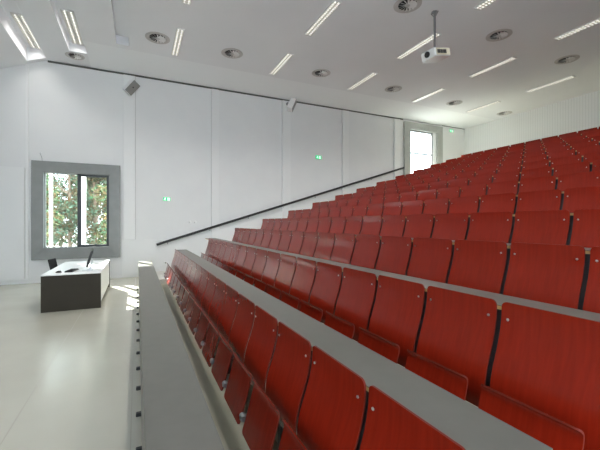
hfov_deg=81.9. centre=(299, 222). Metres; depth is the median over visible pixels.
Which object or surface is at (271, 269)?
seat
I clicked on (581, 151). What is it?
seat
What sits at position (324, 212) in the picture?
seat
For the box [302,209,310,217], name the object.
seat
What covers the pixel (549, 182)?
seat
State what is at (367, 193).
seat
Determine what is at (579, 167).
seat
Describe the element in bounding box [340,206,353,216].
seat
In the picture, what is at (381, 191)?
seat
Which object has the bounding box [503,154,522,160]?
seat
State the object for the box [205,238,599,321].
writing desk
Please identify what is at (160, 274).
stairs
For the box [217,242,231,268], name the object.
seat
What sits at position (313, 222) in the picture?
seat
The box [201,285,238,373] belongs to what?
seat
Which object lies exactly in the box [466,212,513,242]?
seat
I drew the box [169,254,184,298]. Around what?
seat
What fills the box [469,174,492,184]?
seat
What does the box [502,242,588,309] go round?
seat
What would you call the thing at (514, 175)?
seat
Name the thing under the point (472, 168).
seat
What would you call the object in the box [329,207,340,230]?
seat
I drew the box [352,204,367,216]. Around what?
seat
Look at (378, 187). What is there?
seat
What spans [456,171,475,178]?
seat
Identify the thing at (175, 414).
desk
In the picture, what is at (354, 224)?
seat
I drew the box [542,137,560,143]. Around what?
seat
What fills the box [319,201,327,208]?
seat
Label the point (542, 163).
seat
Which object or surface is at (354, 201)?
seat
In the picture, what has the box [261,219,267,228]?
seat
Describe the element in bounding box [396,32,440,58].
recessed light
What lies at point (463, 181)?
seat
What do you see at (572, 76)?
recessed light
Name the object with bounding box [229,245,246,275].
seat
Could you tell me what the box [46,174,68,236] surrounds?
tree
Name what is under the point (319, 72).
ceiling vent
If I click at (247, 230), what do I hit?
seat
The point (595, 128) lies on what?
seat
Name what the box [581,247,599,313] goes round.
seat
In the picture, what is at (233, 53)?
ceiling vent
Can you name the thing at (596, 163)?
seat
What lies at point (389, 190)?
seat
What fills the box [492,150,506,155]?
seat
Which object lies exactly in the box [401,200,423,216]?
seat
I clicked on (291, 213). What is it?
seat
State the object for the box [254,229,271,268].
seat
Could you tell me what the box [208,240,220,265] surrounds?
seat
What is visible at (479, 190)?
seat
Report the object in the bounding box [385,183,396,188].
seat
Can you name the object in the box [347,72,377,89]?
recessed light
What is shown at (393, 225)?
seat
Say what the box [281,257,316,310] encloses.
seat
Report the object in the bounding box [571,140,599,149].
seat
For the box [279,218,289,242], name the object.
seat
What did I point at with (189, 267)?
seat
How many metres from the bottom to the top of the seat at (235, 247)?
1.075 m
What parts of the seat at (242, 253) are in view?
backrest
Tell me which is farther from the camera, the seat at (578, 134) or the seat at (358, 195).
the seat at (358, 195)
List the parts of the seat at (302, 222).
backrest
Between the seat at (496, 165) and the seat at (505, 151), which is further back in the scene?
the seat at (505, 151)
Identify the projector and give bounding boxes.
[421,10,450,62]
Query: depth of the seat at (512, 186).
5.86 m
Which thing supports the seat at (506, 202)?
on the floor at (229, 431)
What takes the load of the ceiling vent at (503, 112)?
in the ceiling
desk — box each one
[41,260,109,312]
[136,261,224,449]
[178,249,552,449]
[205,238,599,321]
[250,229,590,253]
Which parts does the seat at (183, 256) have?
backrest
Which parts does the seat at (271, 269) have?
backrest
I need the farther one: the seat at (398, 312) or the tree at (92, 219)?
the tree at (92, 219)
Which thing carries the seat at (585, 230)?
on the floor at (229, 431)
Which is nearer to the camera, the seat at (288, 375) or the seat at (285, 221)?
the seat at (288, 375)
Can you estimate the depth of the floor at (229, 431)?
3.71 m
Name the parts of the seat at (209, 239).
backrest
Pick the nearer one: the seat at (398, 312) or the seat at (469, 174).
the seat at (398, 312)
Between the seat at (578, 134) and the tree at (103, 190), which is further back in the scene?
the tree at (103, 190)
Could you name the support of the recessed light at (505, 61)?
in the ceiling
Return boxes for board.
[0,166,25,280]
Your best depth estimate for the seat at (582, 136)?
9.79 m
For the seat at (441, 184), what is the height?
1.075 m
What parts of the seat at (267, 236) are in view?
backrest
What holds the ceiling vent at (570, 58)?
in the ceiling
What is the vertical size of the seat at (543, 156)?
1.075 m
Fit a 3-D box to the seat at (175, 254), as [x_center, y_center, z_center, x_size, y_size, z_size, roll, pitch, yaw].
[-3.519,1.277,9.480,0.361,1.075,0.565,0,0,-25]
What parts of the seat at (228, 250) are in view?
backrest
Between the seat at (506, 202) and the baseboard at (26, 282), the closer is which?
the seat at (506, 202)
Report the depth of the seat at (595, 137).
8.56 m
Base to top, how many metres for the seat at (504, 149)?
1.075 m
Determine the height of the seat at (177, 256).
1.075 m
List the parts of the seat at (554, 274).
support post, support post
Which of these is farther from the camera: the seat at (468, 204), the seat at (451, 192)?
the seat at (451, 192)
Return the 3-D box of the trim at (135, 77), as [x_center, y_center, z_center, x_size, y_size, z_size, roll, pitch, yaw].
[-0.405,-2.147,13.977,11.287,5.448,0.014,0,0,-25]
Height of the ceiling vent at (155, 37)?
0.037 m
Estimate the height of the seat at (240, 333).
1.075 m
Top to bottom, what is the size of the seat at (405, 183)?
1.075 m
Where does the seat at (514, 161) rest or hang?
on the floor at (229, 431)
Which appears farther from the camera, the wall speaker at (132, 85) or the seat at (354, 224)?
the wall speaker at (132, 85)
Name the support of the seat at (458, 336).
on the floor at (229, 431)
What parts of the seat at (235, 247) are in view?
backrest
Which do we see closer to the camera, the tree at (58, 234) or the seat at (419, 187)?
the seat at (419, 187)
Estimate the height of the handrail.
3.433 m
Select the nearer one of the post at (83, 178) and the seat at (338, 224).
the seat at (338, 224)
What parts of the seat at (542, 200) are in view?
support post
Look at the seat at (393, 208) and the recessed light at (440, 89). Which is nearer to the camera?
the seat at (393, 208)
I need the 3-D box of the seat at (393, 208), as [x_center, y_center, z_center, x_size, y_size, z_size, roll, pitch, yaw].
[1.774,0.124,6.980,0.371,1.075,0.565,0,0,-25]
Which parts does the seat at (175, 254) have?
backrest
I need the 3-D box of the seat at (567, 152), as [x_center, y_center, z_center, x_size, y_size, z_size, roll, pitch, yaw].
[5.629,-1.029,7.547,0.371,1.075,0.565,0,0,-25]
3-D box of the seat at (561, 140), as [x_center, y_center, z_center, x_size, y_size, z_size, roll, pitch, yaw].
[7.438,-1.893,10.271,0.371,1.075,0.565,0,0,-25]
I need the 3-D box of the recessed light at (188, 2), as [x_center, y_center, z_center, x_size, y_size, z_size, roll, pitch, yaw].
[-2.235,-4.926,7.094,0.194,0.032,1.524,0,0,-25]
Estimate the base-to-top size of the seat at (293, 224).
1.075 m
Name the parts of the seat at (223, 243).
backrest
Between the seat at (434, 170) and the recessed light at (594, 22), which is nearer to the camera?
the recessed light at (594, 22)
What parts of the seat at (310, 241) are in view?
backrest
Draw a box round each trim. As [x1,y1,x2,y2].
[0,277,135,449]
[26,63,399,279]
[48,60,464,129]
[122,185,375,277]
[135,77,211,239]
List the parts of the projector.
trim, port panel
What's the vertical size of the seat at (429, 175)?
1.075 m
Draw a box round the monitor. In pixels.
[82,249,93,270]
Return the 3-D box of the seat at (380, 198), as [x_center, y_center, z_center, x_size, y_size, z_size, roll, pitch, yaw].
[1.896,-0.164,8.910,0.371,1.075,0.565,0,0,-25]
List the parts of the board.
edge rail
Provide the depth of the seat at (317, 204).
11.99 m
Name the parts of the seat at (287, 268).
backrest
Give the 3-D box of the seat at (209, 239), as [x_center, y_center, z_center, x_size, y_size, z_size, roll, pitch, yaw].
[-2.681,0.989,9.875,0.371,1.075,0.565,0,0,-25]
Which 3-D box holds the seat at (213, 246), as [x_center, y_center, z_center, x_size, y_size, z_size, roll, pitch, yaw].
[-2.440,0.989,9.364,0.371,1.075,0.565,0,0,-25]
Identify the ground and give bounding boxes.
[47,236,101,246]
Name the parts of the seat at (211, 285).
backrest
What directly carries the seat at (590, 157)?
on the floor at (229, 431)
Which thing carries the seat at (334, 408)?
on the floor at (229, 431)
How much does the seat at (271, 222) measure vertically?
1.075 m
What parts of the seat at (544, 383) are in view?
support post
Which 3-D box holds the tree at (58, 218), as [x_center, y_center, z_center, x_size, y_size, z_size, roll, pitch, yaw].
[-10.704,-0.733,13.628,2.757,5.398,2.442,0,0,33]
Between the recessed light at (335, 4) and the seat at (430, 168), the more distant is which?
the seat at (430, 168)
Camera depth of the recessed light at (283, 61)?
10.69 m
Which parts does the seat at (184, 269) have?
backrest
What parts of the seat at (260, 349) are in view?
backrest, support post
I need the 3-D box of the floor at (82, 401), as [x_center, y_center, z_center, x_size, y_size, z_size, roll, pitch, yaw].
[-5.252,1.889,3.172,9.200,0.150,15.415,0,0,-25]
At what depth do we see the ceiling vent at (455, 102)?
14.22 m
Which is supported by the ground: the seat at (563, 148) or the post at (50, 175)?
the post at (50, 175)
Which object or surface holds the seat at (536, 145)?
on the floor at (229, 431)
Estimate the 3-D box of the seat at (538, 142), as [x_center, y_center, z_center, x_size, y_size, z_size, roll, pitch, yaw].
[7.800,-2.182,11.690,0.371,1.075,0.565,0,0,-25]
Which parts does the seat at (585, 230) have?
support post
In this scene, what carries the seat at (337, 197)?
on the floor at (229, 431)
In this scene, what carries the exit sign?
attached to the wall at (76, 113)
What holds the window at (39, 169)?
in the wall at (76, 113)
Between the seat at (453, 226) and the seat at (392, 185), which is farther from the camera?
the seat at (392, 185)
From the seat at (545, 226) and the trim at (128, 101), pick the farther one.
the trim at (128, 101)
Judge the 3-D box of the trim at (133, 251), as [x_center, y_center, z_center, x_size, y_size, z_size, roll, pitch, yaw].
[-0.549,-0.163,13.900,11.750,3.954,0.030,0,0,-25]
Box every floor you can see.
[0,277,141,449]
[161,249,477,449]
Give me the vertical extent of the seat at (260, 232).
1.075 m
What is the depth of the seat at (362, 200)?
9.44 m
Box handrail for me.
[156,167,403,245]
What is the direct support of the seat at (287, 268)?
on the floor at (229, 431)
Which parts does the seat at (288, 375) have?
support post, backrest, support post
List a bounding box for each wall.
[0,61,463,282]
[464,90,599,154]
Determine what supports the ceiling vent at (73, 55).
in the ceiling
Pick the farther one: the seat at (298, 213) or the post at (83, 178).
the post at (83, 178)
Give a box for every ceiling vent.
[65,52,84,59]
[145,32,169,43]
[221,48,242,58]
[312,69,330,76]
[385,86,401,91]
[393,0,421,12]
[446,100,462,105]
[486,29,512,41]
[497,111,511,114]
[554,55,579,63]
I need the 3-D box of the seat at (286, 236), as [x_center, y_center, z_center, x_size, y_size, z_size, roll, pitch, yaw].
[-0.394,0.701,7.207,0.371,1.075,0.565,0,0,-25]
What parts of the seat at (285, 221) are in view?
backrest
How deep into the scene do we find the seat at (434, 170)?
12.07 m
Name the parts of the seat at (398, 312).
support post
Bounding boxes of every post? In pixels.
[49,174,52,246]
[82,177,85,244]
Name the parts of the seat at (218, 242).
backrest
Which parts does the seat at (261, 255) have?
backrest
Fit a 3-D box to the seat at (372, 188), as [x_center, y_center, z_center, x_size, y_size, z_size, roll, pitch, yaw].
[2.380,-0.741,12.258,0.371,1.075,0.565,0,0,-25]
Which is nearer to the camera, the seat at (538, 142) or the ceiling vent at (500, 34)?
the ceiling vent at (500, 34)
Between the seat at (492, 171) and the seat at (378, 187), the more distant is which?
the seat at (378, 187)
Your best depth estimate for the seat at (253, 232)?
9.26 m
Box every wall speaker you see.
[122,79,139,95]
[286,97,296,111]
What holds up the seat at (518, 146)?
on the floor at (229, 431)
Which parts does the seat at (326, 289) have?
support post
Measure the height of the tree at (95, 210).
6.494 m
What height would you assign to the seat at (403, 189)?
1.075 m
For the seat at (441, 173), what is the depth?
10.65 m
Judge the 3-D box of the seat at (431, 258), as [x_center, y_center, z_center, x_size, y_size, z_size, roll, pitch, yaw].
[1.290,0.701,3.632,0.371,1.075,0.565,0,0,-25]
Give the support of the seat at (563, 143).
on the floor at (229, 431)
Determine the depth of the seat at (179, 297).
6.38 m
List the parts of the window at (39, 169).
sash, sash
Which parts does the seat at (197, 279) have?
backrest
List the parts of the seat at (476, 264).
support post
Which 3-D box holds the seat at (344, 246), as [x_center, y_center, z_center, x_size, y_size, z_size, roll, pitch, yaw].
[0.568,0.701,5.164,0.371,1.075,0.565,0,0,-25]
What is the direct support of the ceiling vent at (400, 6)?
in the ceiling
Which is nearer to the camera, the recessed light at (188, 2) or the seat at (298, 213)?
the recessed light at (188, 2)
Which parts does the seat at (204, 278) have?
backrest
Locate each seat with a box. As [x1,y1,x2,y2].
[164,249,176,278]
[165,250,178,281]
[167,252,181,294]
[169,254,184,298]
[171,256,187,294]
[173,258,191,299]
[176,261,196,307]
[179,264,201,322]
[183,268,208,323]
[188,272,215,334]
[194,278,225,357]
[201,238,211,258]
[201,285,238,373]
[204,239,215,260]
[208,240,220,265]
[210,294,254,390]
[212,241,225,264]
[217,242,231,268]
[222,243,238,271]
[223,305,278,448]
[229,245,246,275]
[232,228,239,241]
[236,247,255,279]
[237,228,244,242]
[240,321,312,449]
[242,228,250,243]
[244,248,266,285]
[247,229,256,244]
[254,229,263,246]
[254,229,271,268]
[254,251,280,291]
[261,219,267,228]
[266,254,296,300]
[267,219,274,229]
[268,230,280,249]
[271,218,281,237]
[278,230,291,251]
[278,346,368,449]
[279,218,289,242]
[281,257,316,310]
[287,210,294,221]
[287,218,297,230]
[288,231,303,283]
[294,210,302,218]
[294,231,318,273]
[296,218,307,254]
[300,262,342,323]
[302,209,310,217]
[302,217,318,243]
[307,208,319,224]
[312,202,319,208]
[314,232,335,260]
[317,217,331,232]
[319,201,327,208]
[319,207,329,217]
[325,267,377,341]
[328,200,337,207]
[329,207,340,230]
[329,216,345,233]
[330,233,355,264]
[335,195,343,200]
[337,199,347,206]
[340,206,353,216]
[343,193,352,199]
[344,216,362,234]
[347,198,358,206]
[351,234,380,268]
[352,192,361,198]
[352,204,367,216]
[356,188,364,192]
[358,196,370,205]
[358,275,426,366]
[359,385,465,449]
[360,215,382,235]
[362,191,372,196]
[365,186,374,191]
[366,203,383,215]
[370,195,384,204]
[373,189,384,195]
[375,185,385,189]
[375,236,412,275]
[376,181,385,185]
[380,215,406,235]
[382,202,402,216]
[384,193,399,202]
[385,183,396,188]
[385,187,397,194]
[386,179,395,183]
[396,178,406,182]
[397,181,409,187]
[398,185,412,193]
[399,191,417,202]
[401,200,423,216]
[403,214,434,237]
[405,173,415,177]
[405,286,499,406]
[407,176,418,181]
[407,237,453,283]
[410,179,423,185]
[413,183,429,191]
[416,171,426,175]
[417,189,437,201]
[419,173,432,179]
[423,167,433,171]
[423,198,449,215]
[424,176,438,183]
[427,169,439,173]
[429,181,447,189]
[432,171,446,176]
[432,213,469,239]
[434,165,445,168]
[437,187,460,199]
[439,174,455,181]
[447,239,509,293]
[448,178,468,187]
[448,196,479,214]
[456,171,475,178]
[460,184,487,196]
[463,165,480,171]
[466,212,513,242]
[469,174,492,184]
[475,168,496,175]
[478,302,599,449]
[479,193,516,213]
[481,162,500,169]
[487,180,518,194]
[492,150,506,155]
[493,171,520,182]
[494,148,508,152]
[497,164,521,172]
[500,158,522,166]
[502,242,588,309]
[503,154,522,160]
[505,150,523,156]
[507,147,523,152]
[509,145,524,149]
[510,210,571,244]
[515,189,562,212]
[518,176,556,192]
[520,166,552,179]
[522,159,549,169]
[523,150,545,157]
[523,154,547,162]
[524,143,542,149]
[524,146,543,152]
[525,139,540,143]
[525,141,540,146]
[541,135,557,141]
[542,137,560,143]
[543,139,563,146]
[544,142,566,150]
[546,145,570,154]
[548,149,575,160]
[550,154,582,167]
[553,161,591,177]
[557,171,599,190]
[559,132,576,137]
[561,133,581,139]
[562,186,599,212]
[564,135,586,142]
[567,137,592,145]
[569,209,599,247]
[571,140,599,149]
[576,145,599,155]
[577,127,596,133]
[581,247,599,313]
[582,129,599,135]
[583,151,599,162]
[587,132,599,137]
[591,160,599,170]
[592,136,599,140]
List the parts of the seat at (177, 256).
backrest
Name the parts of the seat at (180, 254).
backrest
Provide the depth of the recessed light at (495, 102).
14.65 m
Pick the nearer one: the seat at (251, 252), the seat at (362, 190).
the seat at (251, 252)
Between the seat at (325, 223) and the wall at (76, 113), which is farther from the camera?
the wall at (76, 113)
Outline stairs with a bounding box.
[156,245,253,283]
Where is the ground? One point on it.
(72, 236)
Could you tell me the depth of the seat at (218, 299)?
4.34 m
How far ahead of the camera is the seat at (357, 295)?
3.20 m
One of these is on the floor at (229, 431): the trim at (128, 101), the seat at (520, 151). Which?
the seat at (520, 151)
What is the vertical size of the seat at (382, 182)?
1.075 m
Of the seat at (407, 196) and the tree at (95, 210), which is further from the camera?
the tree at (95, 210)
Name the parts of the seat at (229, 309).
backrest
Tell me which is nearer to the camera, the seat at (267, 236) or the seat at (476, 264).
the seat at (476, 264)
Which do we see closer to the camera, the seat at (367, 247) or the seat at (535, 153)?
the seat at (367, 247)
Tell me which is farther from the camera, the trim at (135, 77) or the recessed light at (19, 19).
the trim at (135, 77)
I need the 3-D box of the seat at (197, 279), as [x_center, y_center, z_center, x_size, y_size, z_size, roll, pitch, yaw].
[-1.836,1.277,5.904,0.361,1.075,0.565,0,0,-25]
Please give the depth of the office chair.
8.87 m
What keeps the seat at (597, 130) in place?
on the floor at (229, 431)
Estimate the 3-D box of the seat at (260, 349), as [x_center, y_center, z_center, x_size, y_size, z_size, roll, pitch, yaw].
[-0.393,1.277,2.839,0.361,1.075,0.565,0,0,-25]
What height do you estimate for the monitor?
0.449 m
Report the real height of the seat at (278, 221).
1.075 m
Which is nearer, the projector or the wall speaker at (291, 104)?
the projector
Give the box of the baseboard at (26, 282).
[0,275,137,284]
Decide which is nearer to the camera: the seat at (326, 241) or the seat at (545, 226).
the seat at (545, 226)
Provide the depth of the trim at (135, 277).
3.78 m
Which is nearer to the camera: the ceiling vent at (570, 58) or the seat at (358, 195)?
the ceiling vent at (570, 58)
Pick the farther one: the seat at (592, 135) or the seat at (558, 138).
the seat at (558, 138)
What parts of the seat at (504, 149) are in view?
backrest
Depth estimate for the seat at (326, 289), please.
3.72 m
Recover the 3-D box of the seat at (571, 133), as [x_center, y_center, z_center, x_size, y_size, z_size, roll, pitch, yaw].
[8.884,-2.470,11.576,0.371,1.075,0.565,0,0,-25]
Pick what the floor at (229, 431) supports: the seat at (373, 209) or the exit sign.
the seat at (373, 209)
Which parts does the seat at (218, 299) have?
backrest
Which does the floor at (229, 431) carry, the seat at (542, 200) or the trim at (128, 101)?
the seat at (542, 200)
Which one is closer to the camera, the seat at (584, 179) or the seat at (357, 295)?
the seat at (357, 295)
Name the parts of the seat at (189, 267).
backrest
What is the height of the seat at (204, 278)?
1.075 m
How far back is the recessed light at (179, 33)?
9.38 m
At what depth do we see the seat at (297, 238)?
6.70 m
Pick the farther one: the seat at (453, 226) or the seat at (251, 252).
the seat at (251, 252)
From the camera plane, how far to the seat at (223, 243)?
8.35 m
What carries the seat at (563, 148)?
on the floor at (229, 431)
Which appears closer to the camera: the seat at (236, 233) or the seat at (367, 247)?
the seat at (367, 247)
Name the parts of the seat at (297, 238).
backrest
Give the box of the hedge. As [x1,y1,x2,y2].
[46,174,105,246]
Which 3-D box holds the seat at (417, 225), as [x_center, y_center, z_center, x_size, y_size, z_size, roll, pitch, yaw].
[1.652,0.412,5.051,0.371,1.075,0.565,0,0,-25]
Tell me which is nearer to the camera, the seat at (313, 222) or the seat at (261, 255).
the seat at (261, 255)
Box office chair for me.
[48,258,57,269]
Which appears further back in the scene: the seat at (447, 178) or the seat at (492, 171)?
the seat at (447, 178)
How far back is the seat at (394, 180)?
12.70 m
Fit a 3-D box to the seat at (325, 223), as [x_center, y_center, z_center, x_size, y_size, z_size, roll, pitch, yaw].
[0.450,0.412,7.604,0.371,1.075,0.565,0,0,-25]
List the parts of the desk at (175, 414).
modesty panel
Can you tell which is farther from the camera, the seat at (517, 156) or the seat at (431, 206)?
the seat at (517, 156)
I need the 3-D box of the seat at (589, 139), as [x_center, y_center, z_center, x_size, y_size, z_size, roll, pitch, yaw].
[7.075,-1.605,8.852,0.371,1.075,0.565,0,0,-25]
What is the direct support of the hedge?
on the ground
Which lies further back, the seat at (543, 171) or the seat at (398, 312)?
the seat at (543, 171)
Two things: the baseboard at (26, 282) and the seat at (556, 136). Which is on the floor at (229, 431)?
the seat at (556, 136)
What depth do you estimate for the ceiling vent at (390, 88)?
12.74 m
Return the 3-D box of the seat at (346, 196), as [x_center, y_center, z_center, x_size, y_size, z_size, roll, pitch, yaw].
[1.537,-0.452,11.861,0.371,1.075,0.565,0,0,-25]
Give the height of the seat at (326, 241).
1.075 m
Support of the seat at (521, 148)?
on the floor at (229, 431)
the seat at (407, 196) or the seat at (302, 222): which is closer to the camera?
the seat at (407, 196)
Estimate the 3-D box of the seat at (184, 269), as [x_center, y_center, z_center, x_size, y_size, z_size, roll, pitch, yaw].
[-2.557,1.277,7.437,0.361,1.075,0.565,0,0,-25]
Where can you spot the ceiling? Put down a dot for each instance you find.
(360, 38)
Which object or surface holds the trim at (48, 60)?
attached to the wall at (76, 113)
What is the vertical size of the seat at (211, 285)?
1.075 m
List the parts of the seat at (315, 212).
backrest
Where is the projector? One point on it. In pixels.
(436, 54)
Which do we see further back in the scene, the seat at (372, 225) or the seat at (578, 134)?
the seat at (578, 134)
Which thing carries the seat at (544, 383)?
on the floor at (229, 431)
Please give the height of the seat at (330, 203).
1.075 m
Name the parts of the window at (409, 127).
sash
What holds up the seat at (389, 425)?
on the floor at (229, 431)
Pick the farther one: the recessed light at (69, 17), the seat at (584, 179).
the recessed light at (69, 17)
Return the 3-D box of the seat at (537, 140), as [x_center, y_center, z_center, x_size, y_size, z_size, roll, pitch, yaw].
[8.403,-2.470,12.598,0.371,1.075,0.565,0,0,-25]
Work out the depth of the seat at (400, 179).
12.18 m
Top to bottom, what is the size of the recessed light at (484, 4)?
0.032 m
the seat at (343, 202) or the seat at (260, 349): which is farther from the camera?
the seat at (343, 202)
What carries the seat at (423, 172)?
on the floor at (229, 431)
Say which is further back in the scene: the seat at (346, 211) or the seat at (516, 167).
the seat at (346, 211)
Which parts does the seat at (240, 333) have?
backrest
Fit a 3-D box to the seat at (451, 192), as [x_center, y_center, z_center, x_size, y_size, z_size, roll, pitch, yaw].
[2.858,-0.164,6.866,0.371,1.075,0.565,0,0,-25]
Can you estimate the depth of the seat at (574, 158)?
6.67 m
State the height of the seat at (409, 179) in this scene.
1.075 m
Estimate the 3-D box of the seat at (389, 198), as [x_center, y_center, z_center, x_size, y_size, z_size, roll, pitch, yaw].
[2.136,-0.164,8.399,0.371,1.075,0.565,0,0,-25]
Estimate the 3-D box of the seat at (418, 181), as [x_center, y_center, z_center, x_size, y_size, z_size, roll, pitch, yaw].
[3.342,-0.741,10.215,0.371,1.075,0.565,0,0,-25]
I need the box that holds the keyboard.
[65,268,78,271]
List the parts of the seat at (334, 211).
backrest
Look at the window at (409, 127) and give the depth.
17.02 m
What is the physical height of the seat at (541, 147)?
1.075 m
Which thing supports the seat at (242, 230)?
on the floor at (229, 431)
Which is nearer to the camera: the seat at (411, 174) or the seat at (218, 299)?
the seat at (218, 299)
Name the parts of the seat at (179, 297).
backrest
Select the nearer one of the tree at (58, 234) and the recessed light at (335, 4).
the recessed light at (335, 4)
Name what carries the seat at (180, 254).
on the floor at (229, 431)
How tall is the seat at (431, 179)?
1.075 m
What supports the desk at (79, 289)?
on the floor at (82, 401)
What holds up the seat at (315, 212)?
on the floor at (229, 431)
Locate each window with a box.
[31,160,119,259]
[404,121,442,174]
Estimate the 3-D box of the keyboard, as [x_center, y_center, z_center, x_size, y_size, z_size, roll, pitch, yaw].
[-4.993,1.043,7.575,0.150,0.029,0.440,0,0,-17]
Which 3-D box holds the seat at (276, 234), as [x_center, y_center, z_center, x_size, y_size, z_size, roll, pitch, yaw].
[-0.634,0.701,7.718,0.371,1.075,0.565,0,0,-25]
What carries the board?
attached to the wall at (76, 113)
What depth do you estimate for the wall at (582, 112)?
14.96 m
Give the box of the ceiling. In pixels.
[0,0,599,128]
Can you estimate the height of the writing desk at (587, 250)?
0.025 m
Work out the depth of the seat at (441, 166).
12.99 m
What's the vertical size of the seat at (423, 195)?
1.075 m
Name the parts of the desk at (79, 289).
panel, panel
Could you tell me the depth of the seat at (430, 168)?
13.50 m
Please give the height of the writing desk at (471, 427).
0.025 m
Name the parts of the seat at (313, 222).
backrest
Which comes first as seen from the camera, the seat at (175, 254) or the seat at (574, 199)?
the seat at (574, 199)
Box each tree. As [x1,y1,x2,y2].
[46,174,63,242]
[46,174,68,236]
[46,174,93,246]
[64,175,106,244]
[86,183,106,222]
[89,184,106,243]
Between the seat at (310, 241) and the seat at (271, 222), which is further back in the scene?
the seat at (271, 222)
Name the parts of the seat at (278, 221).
backrest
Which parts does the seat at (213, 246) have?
backrest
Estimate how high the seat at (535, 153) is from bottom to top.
1.075 m
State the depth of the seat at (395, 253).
4.14 m
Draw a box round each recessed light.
[10,12,40,48]
[60,8,83,45]
[171,27,184,55]
[182,0,191,4]
[269,53,292,74]
[304,0,341,35]
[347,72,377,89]
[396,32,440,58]
[412,88,444,101]
[465,101,500,112]
[468,56,516,77]
[474,0,496,10]
[526,75,575,92]
[554,18,599,40]

